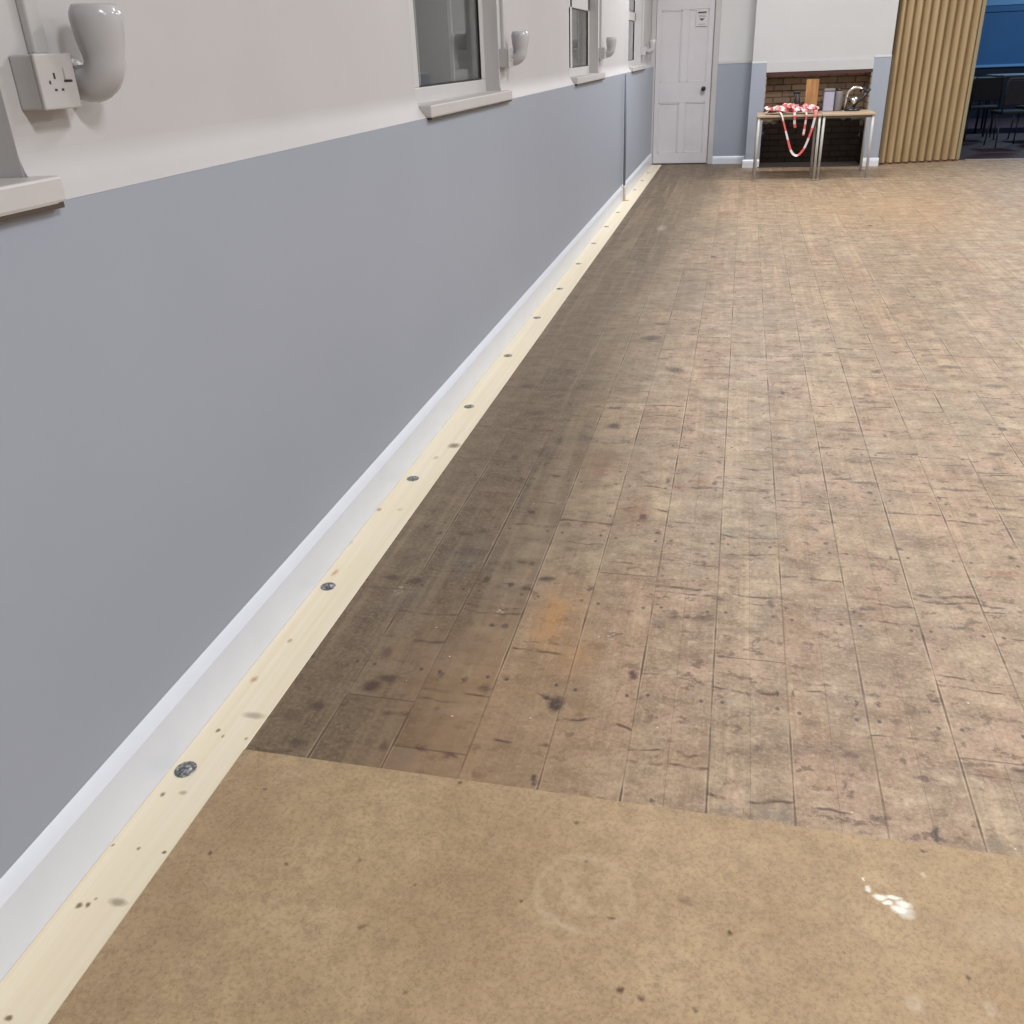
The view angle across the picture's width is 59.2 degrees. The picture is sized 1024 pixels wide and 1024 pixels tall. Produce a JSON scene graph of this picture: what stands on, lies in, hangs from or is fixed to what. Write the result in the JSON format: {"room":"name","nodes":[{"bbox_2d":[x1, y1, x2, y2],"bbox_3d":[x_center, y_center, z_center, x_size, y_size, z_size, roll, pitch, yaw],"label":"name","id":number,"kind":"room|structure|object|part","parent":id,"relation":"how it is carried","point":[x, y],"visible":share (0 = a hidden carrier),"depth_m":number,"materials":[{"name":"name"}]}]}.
{"room":"community hall","nodes":[
{"label":"community hall","id":0,"kind":"room"},
{"bbox_2d":[0,0,652,878],"bbox_3d":[-0.133,-2.772,4.766,0.300,3.650,16.670,4,28,13],"label":"wall","id":1,"kind":"structure","parent":0,"point":[263,259],"depth_m":2.22,"materials":[{"name":"grey paint"}]},
{"bbox_2d":[0,176,65,221],"bbox_3d":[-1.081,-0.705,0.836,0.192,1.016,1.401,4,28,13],"label":"windowsill","id":2,"kind":"structure","parent":1,"relation":"in","point":[20,197],"depth_m":1.56,"materials":[{"name":"white plastic"}]},
{"bbox_2d":[9,0,81,110],"bbox_3d":[-0.876,-1.714,1.145,0.056,2.201,0.100,4,28,13],"label":"power outlet","id":3,"kind":"object","parent":1,"relation":"attached to","point":[44,80],"visible":1,"depth_m":1.59,"materials":[{"name":"white plastic"}]},
{"bbox_2d":[62,67,70,79],"bbox_3d":[-0.806,-0.794,1.632,0.005,0.020,0.016,4,28,13],"label":"switch","id":4,"kind":"object","parent":3,"relation":"attached to","point":[66,71],"depth_m":1.63,"materials":[{"name":"white plastic"}]},
{"bbox_2d":[68,3,125,102],"bbox_3d":[-0.778,-0.855,1.684,0.130,0.164,0.094,4,28,13],"label":"wall lamp","id":5,"kind":"object","parent":1,"relation":"attached to","point":[98,29],"depth_m":1.65,"materials":[{"name":"white ceramic"}]},
{"bbox_3d":[-0.832,-0.827,1.713,0.018,0.072,0.072,4,28,13],"label":"mounting plate","id":6,"kind":"part","parent":5,"relation":"part of","materials":[{"name":"silver metal"}]},
{"bbox_2d":[0,153,651,981],"bbox_3d":[0.083,-1.242,5.484,0.020,0.158,16.640,4,28,13],"label":"baseboard","id":7,"kind":"structure","parent":1,"relation":"attached to","point":[46,874],"depth_m":2.26,"materials":[{"name":"white paint"}]},
{"bbox_2d":[408,0,511,119],"bbox_3d":[-0.268,-2.320,3.957,0.192,1.016,1.414,4,28,13],"label":"window","id":8,"kind":"structure","parent":1,"relation":"in","point":[447,36],"depth_m":4.09,"materials":[{"name":"white plastic"}]},
{"bbox_3d":[-0.291,-2.197,4.136,0.006,0.415,1.030,4,28,13],"label":"pane","id":9,"kind":"part","parent":8,"relation":"part of","materials":[{"name":"clear glass"}]},
{"bbox_3d":[-0.337,-2.343,3.953,0.056,0.966,1.387,4,28,13],"label":"frame","id":10,"kind":"part","parent":8,"relation":"part of","materials":[{"name":"white plastic"}]},
{"bbox_3d":[-0.250,-1.895,4.172,0.192,0.045,1.414,4,28,13],"label":"sill","id":11,"kind":"part","parent":8,"relation":"part of","materials":[{"name":"paint"}]},
{"bbox_2d":[499,0,512,67],"bbox_3d":[-0.068,-3.321,4.250,0.056,2.201,0.100,4,28,13],"label":"power outlet","id":12,"kind":"object","parent":1,"relation":"attached to","point":[505,55],"visible":1,"depth_m":4.68,"materials":[{"name":"white plastic"}]},
{"bbox_2d":[511,31,528,65],"bbox_3d":[0.027,-2.455,4.778,0.130,0.164,0.094,4,28,13],"label":"wall lamp","id":13,"kind":"object","parent":1,"relation":"attached to","point":[520,39],"depth_m":4.74,"materials":[{"name":"ceramic"}]},
{"bbox_2d":[569,0,604,85],"bbox_3d":[0.538,-3.921,7.051,0.192,1.016,1.487,4,28,13],"label":"window","id":14,"kind":"structure","parent":1,"relation":"in","point":[579,10],"depth_m":7.29,"materials":[{"name":"white plastic"}]},
{"bbox_3d":[0.469,-3.944,7.048,0.056,0.966,1.460,4,28,13],"label":"frame","id":15,"kind":"part","parent":14,"relation":"part of","materials":[{"name":"white plastic"}]},
{"bbox_3d":[0.546,-3.862,7.353,0.006,0.415,0.820,4,28,13],"label":"pane","id":16,"kind":"part","parent":14,"relation":"part of","materials":[{"name":"clear glass"}]},
{"bbox_3d":[0.555,-3.496,7.267,0.192,0.045,1.487,4,28,13],"label":"sill","id":17,"kind":"part","parent":14,"relation":"part of","materials":[{"name":"paint"}]},
{"bbox_2d":[599,0,605,58],"bbox_3d":[0.752,-4.950,7.400,0.056,2.201,0.100,4,28,13],"label":"power outlet","id":18,"kind":"object","parent":1,"relation":"attached to","point":[602,50],"visible":1,"depth_m":7.82,"materials":[{"name":"white plastic"}]},
{"bbox_2d":[606,37,616,57],"bbox_3d":[0.861,-4.112,7.980,0.130,0.164,0.094,4,28,13],"label":"wall lamp","id":19,"kind":"object","parent":1,"relation":"attached to","point":[610,41],"depth_m":7.94,"materials":[{"name":"ceramic"}]},
{"bbox_2d":[623,74,626,200],"bbox_3d":[1.190,-3.915,9.475,0.029,1.233,0.024,4,28,13],"label":"pipe","id":20,"kind":"object","parent":1,"relation":"attached to","point":[625,101],"visible":1,"depth_m":9.47,"materials":[{"name":"grey metal"}]},
{"bbox_2d":[628,0,645,71],"bbox_3d":[1.373,-5.582,10.262,0.192,1.016,1.387,4,28,13],"label":"window","id":21,"kind":"structure","parent":1,"relation":"in","point":[632,3],"depth_m":10.62,"materials":[{"name":"white plastic"}]},
{"bbox_3d":[1.347,-5.453,10.430,0.006,0.415,1.030,4,28,13],"label":"pane","id":22,"kind":"part","parent":21,"relation":"part of","materials":[{"name":"clear glass"}]},
{"bbox_3d":[1.330,-5.869,10.219,0.006,0.341,1.030,4,28,13],"label":"pane","id":23,"kind":"part","parent":21,"relation":"part of","materials":[{"name":"clear glass"}]},
{"bbox_3d":[1.304,-5.605,10.258,0.056,0.966,1.360,4,28,13],"label":"frame","id":24,"kind":"part","parent":21,"relation":"part of","materials":[{"name":"white plastic"}]},
{"bbox_3d":[1.391,-5.157,10.477,0.192,0.045,1.387,4,28,13],"label":"sill","id":25,"kind":"part","parent":21,"relation":"part of","materials":[{"name":"paint"}]},
{"bbox_2d":[641,0,645,54],"bbox_3d":[1.572,-6.580,10.550,0.056,2.201,0.100,4,28,13],"label":"power outlet","id":26,"kind":"object","parent":1,"relation":"attached to","point":[643,49],"visible":1,"depth_m":10.96,"materials":[{"name":"white plastic"}]},
{"bbox_2d":[646,40,655,53],"bbox_3d":[1.764,-5.907,11.450,0.130,0.164,0.094,4,28,13],"label":"wall lamp","id":27,"kind":"object","parent":1,"relation":"attached to","point":[652,43],"depth_m":11.42,"materials":[{"name":"ceramic"}]},
{"bbox_2d":[245,117,1023,857],"bbox_3d":[4.998,-2.549,7.896,8.039,0.060,24.200,4,28,13],"label":"floor","id":28,"kind":"structure","parent":0,"point":[739,533],"depth_m":2.97,"materials":[{"name":"brown wood"}]},
{"bbox_2d":[0,165,660,1023],"bbox_3d":[0.163,-1.153,5.503,0.140,0.035,16.630,4,28,13],"label":"board","id":29,"kind":"object","parent":28,"relation":"on","point":[34,989],"visible":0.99,"depth_m":2.20,"materials":[{"name":"beige wood"}]},
{"bbox_2d":[174,761,196,777],"bbox_3d":[-0.757,0.596,2.091,0.050,0.003,0.054,4,28,13],"label":"screw","id":30,"kind":"object","parent":29,"relation":"in","point":[182,769],"depth_m":2.09,"materials":[{"name":"silver metal"}]},
{"bbox_2d":[321,582,335,590],"bbox_3d":[-0.571,0.230,2.798,0.047,0.003,0.047,19,34,36],"label":"screw","id":31,"kind":"object","parent":29,"relation":"in","point":[325,586],"depth_m":2.79,"materials":[{"name":"silver metal"}]},
{"bbox_2d":[407,476,418,480],"bbox_3d":[-0.384,-0.131,3.495,0.047,0.003,0.047,-13,29,-19],"label":"screw","id":32,"kind":"object","parent":29,"relation":"in","point":[409,478],"depth_m":3.49,"materials":[{"name":"silver metal"}]},
{"bbox_2d":[48,749,1023,1023],"bbox_3d":[0.276,1.195,0.823,2.438,0.004,2.439,4,28,13],"label":"sheet","id":33,"kind":"object","parent":28,"relation":"on","point":[302,890],"visible":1,"depth_m":1.69,"materials":[{"name":"brown wood"}]},
{"bbox_2d":[752,111,821,180],"bbox_3d":[3.277,-4.385,10.803,0.718,0.718,0.620,4,28,13],"label":"side table","id":34,"kind":"object","parent":28,"relation":"on","point":[760,115],"visible":0.98,"depth_m":10.54,"materials":[{"name":"laminate"}]},
{"bbox_3d":[3.012,-4.533,11.131,0.030,0.682,0.036,-18,31,-27],"label":"leg","id":35,"kind":"part","parent":34,"relation":"part of","materials":[{"name":"silver metal"}]},
{"bbox_3d":[2.881,-4.273,10.629,0.036,0.682,0.030,-18,31,-27],"label":"leg","id":36,"kind":"part","parent":34,"relation":"part of","materials":[{"name":"silver metal"}]},
{"bbox_3d":[3.264,-4.674,10.657,0.698,0.025,0.580,4,28,13],"label":"frame rail","id":37,"kind":"part","parent":34,"relation":"part of","materials":[{"name":"grey metal"}]},
{"bbox_2d":[765,103,818,156],"bbox_3d":[3.261,-4.486,10.565,0.618,0.567,0.382,4,28,13],"label":"barrier tape","id":38,"kind":"object","parent":34,"relation":"on","point":[786,107],"visible":1,"depth_m":10.41,"materials":[{"name":"red plastic"}]},
{"bbox_2d":[793,91,800,112],"bbox_3d":[3.375,-4.869,10.700,0.089,0.232,0.078,4,28,13],"label":"spray bottle","id":39,"kind":"object","parent":34,"relation":"on","point":[797,98],"visible":0.73,"depth_m":10.66,"materials":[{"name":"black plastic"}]},
{"bbox_2d":[805,79,819,105],"bbox_3d":[3.559,-4.949,10.710,0.144,0.345,0.050,4,28,13],"label":"wooden board","id":40,"kind":"object","parent":34,"relation":"on","point":[812,85],"visible":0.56,"depth_m":10.69,"materials":[{"name":"orange wood"}]},
{"bbox_3d":[3.672,-4.486,10.983,0.036,0.682,0.030,-18,31,-27],"label":"leg","id":41,"kind":"part","parent":34,"relation":"part of","materials":[{"name":"silver metal"}]},
{"bbox_3d":[3.542,-4.226,10.482,0.030,0.682,0.036,-18,31,-27],"label":"leg","id":42,"kind":"part","parent":34,"relation":"part of","materials":[{"name":"silver metal"}]},
{"bbox_2d":[812,109,875,180],"bbox_3d":[3.920,-4.353,10.687,0.575,0.718,0.640,4,28,13],"label":"side table","id":43,"kind":"object","parent":28,"relation":"on","point":[866,113],"visible":0.82,"depth_m":10.41,"materials":[{"name":"laminate"}]},
{"bbox_3d":[3.592,-4.232,10.489,0.036,0.682,0.030,-18,31,-27],"label":"leg","id":44,"kind":"part","parent":43,"relation":"part of","materials":[{"name":"silver metal"}]},
{"bbox_2d":[822,88,835,111],"bbox_3d":[3.740,-4.868,10.652,0.124,0.245,0.108,4,28,13],"label":"tin","id":45,"kind":"object","parent":43,"relation":"on","point":[829,93],"visible":1,"depth_m":10.61,"materials":[{"name":"purple plastic"}]},
{"bbox_3d":[3.736,-4.963,10.605,0.124,0.033,0.108,4,28,13],"label":"lid","id":46,"kind":"part","parent":45,"relation":"part of","materials":[{"name":"grey plastic"}]},
{"bbox_2d":[833,89,842,110],"bbox_3d":[3.848,-4.857,10.630,0.088,0.238,0.088,4,28,13],"label":"canister","id":47,"kind":"object","parent":43,"relation":"on","point":[839,93],"visible":1,"depth_m":10.60,"materials":[{"name":"grey plastic"}]},
{"bbox_3d":[3.907,-4.642,10.541,0.555,0.025,0.600,4,28,13],"label":"frame rail","id":48,"kind":"part","parent":43,"relation":"part of","materials":[{"name":"grey metal"}]},
{"bbox_2d":[844,86,870,110],"bbox_3d":[4.045,-4.854,10.577,0.265,0.266,0.180,-7,27,-9],"label":"desk lamp","id":49,"kind":"object","parent":43,"relation":"on","point":[854,100],"visible":1,"depth_m":10.54,"materials":[{"name":"silver plastic"}]},
{"bbox_3d":[3.993,-4.804,10.539,0.100,0.101,0.104,4,28,13],"label":"lamp shade","id":50,"kind":"part","parent":49,"relation":"part of","materials":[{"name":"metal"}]},
{"bbox_3d":[4.009,-4.862,10.563,0.206,0.236,0.032,4,28,13],"label":"curved arm","id":51,"kind":"part","parent":49,"relation":"part of","materials":[{"name":"metal"}]},
{"bbox_3d":[4.248,-4.463,10.891,0.036,0.682,0.030,-18,31,-27],"label":"leg","id":52,"kind":"part","parent":43,"relation":"part of","materials":[{"name":"silver metal"}]},
{"bbox_3d":[4.113,-4.195,10.372,0.030,0.682,0.036,-18,31,-27],"label":"leg","id":53,"kind":"part","parent":43,"relation":"part of","materials":[{"name":"silver metal"}]},
{"bbox_2d":[963,79,973,140],"bbox_3d":[6.864,-6.321,14.120,0.432,0.917,0.472,1,27,7],"label":"chair","id":54,"kind":"object","parent":28,"relation":"on","point":[973,79],"visible":0.06,"depth_m":13.86,"materials":[{"name":"metal"}]},
{"bbox_2d":[964,75,1004,139],"bbox_3d":[7.341,-6.310,14.059,0.432,0.917,0.472,7,28,18],"label":"chair","id":55,"kind":"object","parent":28,"relation":"on","point":[984,89],"visible":0.84,"depth_m":13.78,"materials":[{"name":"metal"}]},
{"bbox_3d":[7.099,-6.034,14.058,0.037,0.442,0.072,7,28,18],"label":"leg","id":56,"kind":"part","parent":55,"relation":"part of","materials":[{"name":"metal"}]},
{"bbox_3d":[7.343,-6.315,14.062,0.420,0.040,0.400,7,28,18],"label":"seat","id":57,"kind":"part","parent":55,"relation":"part of","materials":[{"name":"plastic"}]},
{"bbox_3d":[7.264,-6.413,13.780,0.422,0.476,0.040,7,28,18],"label":"frame","id":58,"kind":"part","parent":55,"relation":"part of","materials":[{"name":"metal"}]},
{"bbox_3d":[7.266,-6.455,13.769,0.380,0.320,0.030,7,28,18],"label":"backrest","id":59,"kind":"part","parent":55,"relation":"part of","materials":[{"name":"plastic"}]},
{"bbox_3d":[7.603,-6.166,14.279,0.021,0.442,0.063,19,34,35],"label":"leg","id":60,"kind":"part","parent":55,"relation":"part of","materials":[{"name":"metal"}]},
{"bbox_3d":[7.473,-5.989,13.939,0.021,0.443,0.073,-1,27,3],"label":"leg","id":61,"kind":"part","parent":55,"relation":"part of","materials":[{"name":"metal"}]},
{"bbox_2d":[973,77,996,136],"bbox_3d":[7.189,-6.601,14.706,1.050,0.860,0.700,4,28,13],"label":"dining table","id":62,"kind":"object","parent":28,"relation":"on","point":[974,78],"visible":0.12,"depth_m":14.49,"materials":[{"name":"metal"}]},
{"bbox_3d":[7.707,-6.685,14.862,0.036,0.830,0.034,4,28,13],"label":"leg","id":63,"kind":"part","parent":62,"relation":"part of","materials":[{"name":"metal"}]},
{"bbox_3d":[7.577,-6.425,14.360,0.036,0.830,0.034,4,28,13],"label":"leg","id":64,"kind":"part","parent":62,"relation":"part of","materials":[{"name":"metal"}]},
{"bbox_2d":[980,73,1023,131],"bbox_3d":[8.754,-6.907,15.180,1.400,0.860,0.800,4,28,13],"label":"dining table","id":65,"kind":"object","parent":28,"relation":"on","point":[1010,74],"visible":0.38,"depth_m":15.17,"materials":[{"name":"metal"}]},
{"bbox_3d":[8.209,-7.090,15.620,0.036,0.830,0.034,4,28,13],"label":"leg","id":66,"kind":"part","parent":65,"relation":"part of","materials":[{"name":"metal"}]},
{"bbox_2d":[983,77,1023,147],"bbox_3d":[7.189,-5.765,12.995,0.432,0.917,0.472,1,27,6],"label":"chair","id":67,"kind":"object","parent":28,"relation":"on","point":[1014,92],"visible":1,"depth_m":12.73,"materials":[{"name":"plastic"}]},
{"bbox_3d":[7.024,-5.649,13.305,0.021,0.442,0.063,-9,27,-12],"label":"leg","id":68,"kind":"part","parent":67,"relation":"part of","materials":[{"name":"metal"}]},
{"bbox_3d":[6.980,-5.466,12.947,0.021,0.443,0.073,9,29,21],"label":"leg","id":69,"kind":"part","parent":67,"relation":"part of","materials":[{"name":"metal"}]},
{"bbox_3d":[7.189,-5.769,12.998,0.420,0.040,0.400,1,27,6],"label":"seat","id":70,"kind":"part","parent":67,"relation":"part of","materials":[{"name":"plastic"}]},
{"bbox_3d":[7.158,-5.864,12.706,0.422,0.476,0.040,1,27,6],"label":"frame","id":71,"kind":"part","parent":67,"relation":"part of","materials":[{"name":"metal"}]},
{"bbox_3d":[7.157,-5.906,12.694,0.380,0.320,0.030,1,27,6],"label":"backrest","id":72,"kind":"part","parent":67,"relation":"part of","materials":[{"name":"plastic"}]},
{"bbox_3d":[7.416,-5.643,13.261,0.021,0.442,0.063,11,30,25],"label":"leg","id":73,"kind":"part","parent":67,"relation":"part of","materials":[{"name":"metal"}]},
{"bbox_2d":[1007,105,1023,138],"bbox_3d":[7.959,-6.151,13.693,0.432,0.917,0.472,-6,27,-8],"label":"chair","id":74,"kind":"object","parent":28,"relation":"on","point":[1016,106],"visible":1,"depth_m":13.89,"materials":[{"name":"metal"}]},
{"bbox_3d":[7.739,-6.007,13.954,0.021,0.442,0.063,-17,30,-26],"label":"leg","id":75,"kind":"part","parent":74,"relation":"part of","materials":[{"name":"metal"}]},
{"bbox_3d":[7.958,-6.155,13.696,0.420,0.040,0.400,-6,27,-8],"label":"seat","id":76,"kind":"part","parent":74,"relation":"part of","materials":[{"name":"plastic"}]},
{"bbox_2d":[713,0,756,159],"bbox_3d":[5.468,-6.287,11.242,7.300,3.650,0.250,4,28,13],"label":"wall","id":77,"kind":"structure","parent":0,"point":[737,25],"depth_m":12.01,"materials":[{"name":"grey paint"}]},
{"bbox_2d":[651,0,721,164],"bbox_3d":[2.345,-5.886,12.204,1.000,2.200,0.271,4,28,13],"label":"door","id":78,"kind":"structure","parent":77,"relation":"in","point":[684,59],"depth_m":12.17,"materials":[{"name":"paint"}]},
{"bbox_3d":[2.309,-5.798,12.200,0.615,1.750,0.008,4,28,13],"label":"panel moulding","id":79,"kind":"part","parent":78,"relation":"part of","materials":[{"name":"paint"}]},
{"bbox_2d":[696,9,707,25],"bbox_3d":[2.486,-6.464,11.795,0.150,0.190,0.004,4,28,13],"label":"notice","id":80,"kind":"object","parent":78,"relation":"attached to","point":[701,15],"visible":1,"depth_m":11.79,"materials":[{"name":"white paper"}]},
{"bbox_2d":[712,156,744,163],"bbox_3d":[2.983,-4.869,12.468,0.445,0.100,0.018,4,28,13],"label":"baseboard","id":81,"kind":"structure","parent":77,"relation":"attached to","point":[716,159],"depth_m":12.46,"materials":[{"name":"white paint"}]},
{"bbox_2d":[718,61,751,63],"bbox_3d":[2.939,-5.954,11.937,0.450,0.026,0.026,4,28,13],"label":"trim","id":82,"kind":"structure","parent":77,"relation":"attached to","point":[726,62],"depth_m":11.94,"materials":[{"name":"white paint"}]},
{"bbox_2d":[892,0,899,53],"bbox_3d":[4.723,-6.225,11.081,0.015,1.060,0.460,4,28,13],"label":"trim","id":83,"kind":"structure","parent":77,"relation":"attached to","point":[899,0],"depth_m":10.99,"materials":[{"name":"white paint"}]},
{"bbox_2d":[878,0,986,164],"bbox_3d":[5.279,-5.642,11.289,1.134,2.370,0.130,-4,27,-4],"label":"partition","id":84,"kind":"object","parent":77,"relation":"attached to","point":[936,44],"depth_m":11.35,"materials":[{"name":"beige fabric"}]},
{"bbox_3d":[5.804,-5.684,11.348,0.048,2.328,0.080,-4,27,-4],"label":"lead post","id":85,"kind":"part","parent":84,"relation":"part of","materials":[{"name":"beige wood"}]},
{"bbox_2d":[745,0,898,165],"bbox_3d":[3.899,-6.230,11.259,1.663,3.650,0.520,4,28,13],"label":"chimney breast","id":86,"kind":"structure","parent":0,"point":[790,35],"depth_m":11.33,"materials":[{"name":"grey paint"}]},
{"bbox_2d":[742,159,758,167],"bbox_3d":[3.168,-4.624,11.969,0.213,0.100,0.018,4,28,13],"label":"baseboard","id":87,"kind":"structure","parent":86,"relation":"attached to","point":[746,163],"depth_m":11.97,"materials":[{"name":"white paint"}]},
{"bbox_2d":[752,61,766,63],"bbox_3d":[3.142,-5.706,11.436,0.183,0.028,0.024,4,28,13],"label":"trim","id":88,"kind":"structure","parent":86,"relation":"attached to","point":[753,62],"depth_m":11.44,"materials":[{"name":"white paint"}]},
{"bbox_2d":[757,161,858,167],"bbox_3d":[3.946,-4.631,12.016,1.320,0.012,0.460,4,28,13],"label":"trim","id":89,"kind":"structure","parent":86,"relation":"attached to","point":[852,163],"depth_m":11.96,"materials":[{"name":"stone"}]},
{"bbox_2d":[766,69,872,76],"bbox_3d":[3.871,-5.544,11.387,1.280,0.061,0.104,4,28,13],"label":"trim","id":90,"kind":"structure","parent":86,"relation":"attached to","point":[825,72],"depth_m":11.35,"materials":[{"name":"brown wood"}]},
{"bbox_2d":[862,158,878,165],"bbox_3d":[4.620,-4.521,11.644,0.210,0.100,0.018,4,28,13],"label":"baseboard","id":91,"kind":"structure","parent":86,"relation":"attached to","point":[872,161],"depth_m":11.64,"materials":[{"name":"white paint"}]},
{"bbox_2d":[874,54,891,56],"bbox_3d":[4.574,-5.622,11.107,0.200,0.028,0.024,4,28,13],"label":"trim","id":92,"kind":"structure","parent":86,"relation":"attached to","point":[886,55],"depth_m":11.10,"materials":[{"name":"white paint"}]},
{"bbox_2d":[964,158,1023,160],"bbox_3d":[6.968,-4.552,11.611,2.100,0.010,0.090,4,28,13],"label":"trim","id":93,"kind":"structure","parent":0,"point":[1003,158],"depth_m":11.73,"materials":[{"name":"metal"}]},
{"bbox_2d":[966,0,1023,118],"bbox_3d":[8.827,-9.263,17.282,5.600,3.250,0.220,4,28,13],"label":"wall","id":94,"kind":"structure","parent":0,"point":[1002,34],"depth_m":17.22,"materials":[{"name":"blue paint"}]},
{"bbox_2d":[975,64,1023,67],"bbox_3d":[8.827,-8.632,17.481,5.600,0.045,0.040,4,28,13],"label":"trim","id":95,"kind":"structure","parent":94,"relation":"attached to","point":[996,65],"depth_m":17.34,"materials":[{"name":"blue paint"}]},
{"bbox_2d":[985,7,1023,11],"bbox_3d":[8.793,-9.480,17.060,5.600,0.060,0.025,4,28,13],"label":"trim","id":96,"kind":"structure","parent":94,"relation":"attached to","point":[1012,8],"depth_m":16.94,"materials":[{"name":"blue paint"}]}
]}

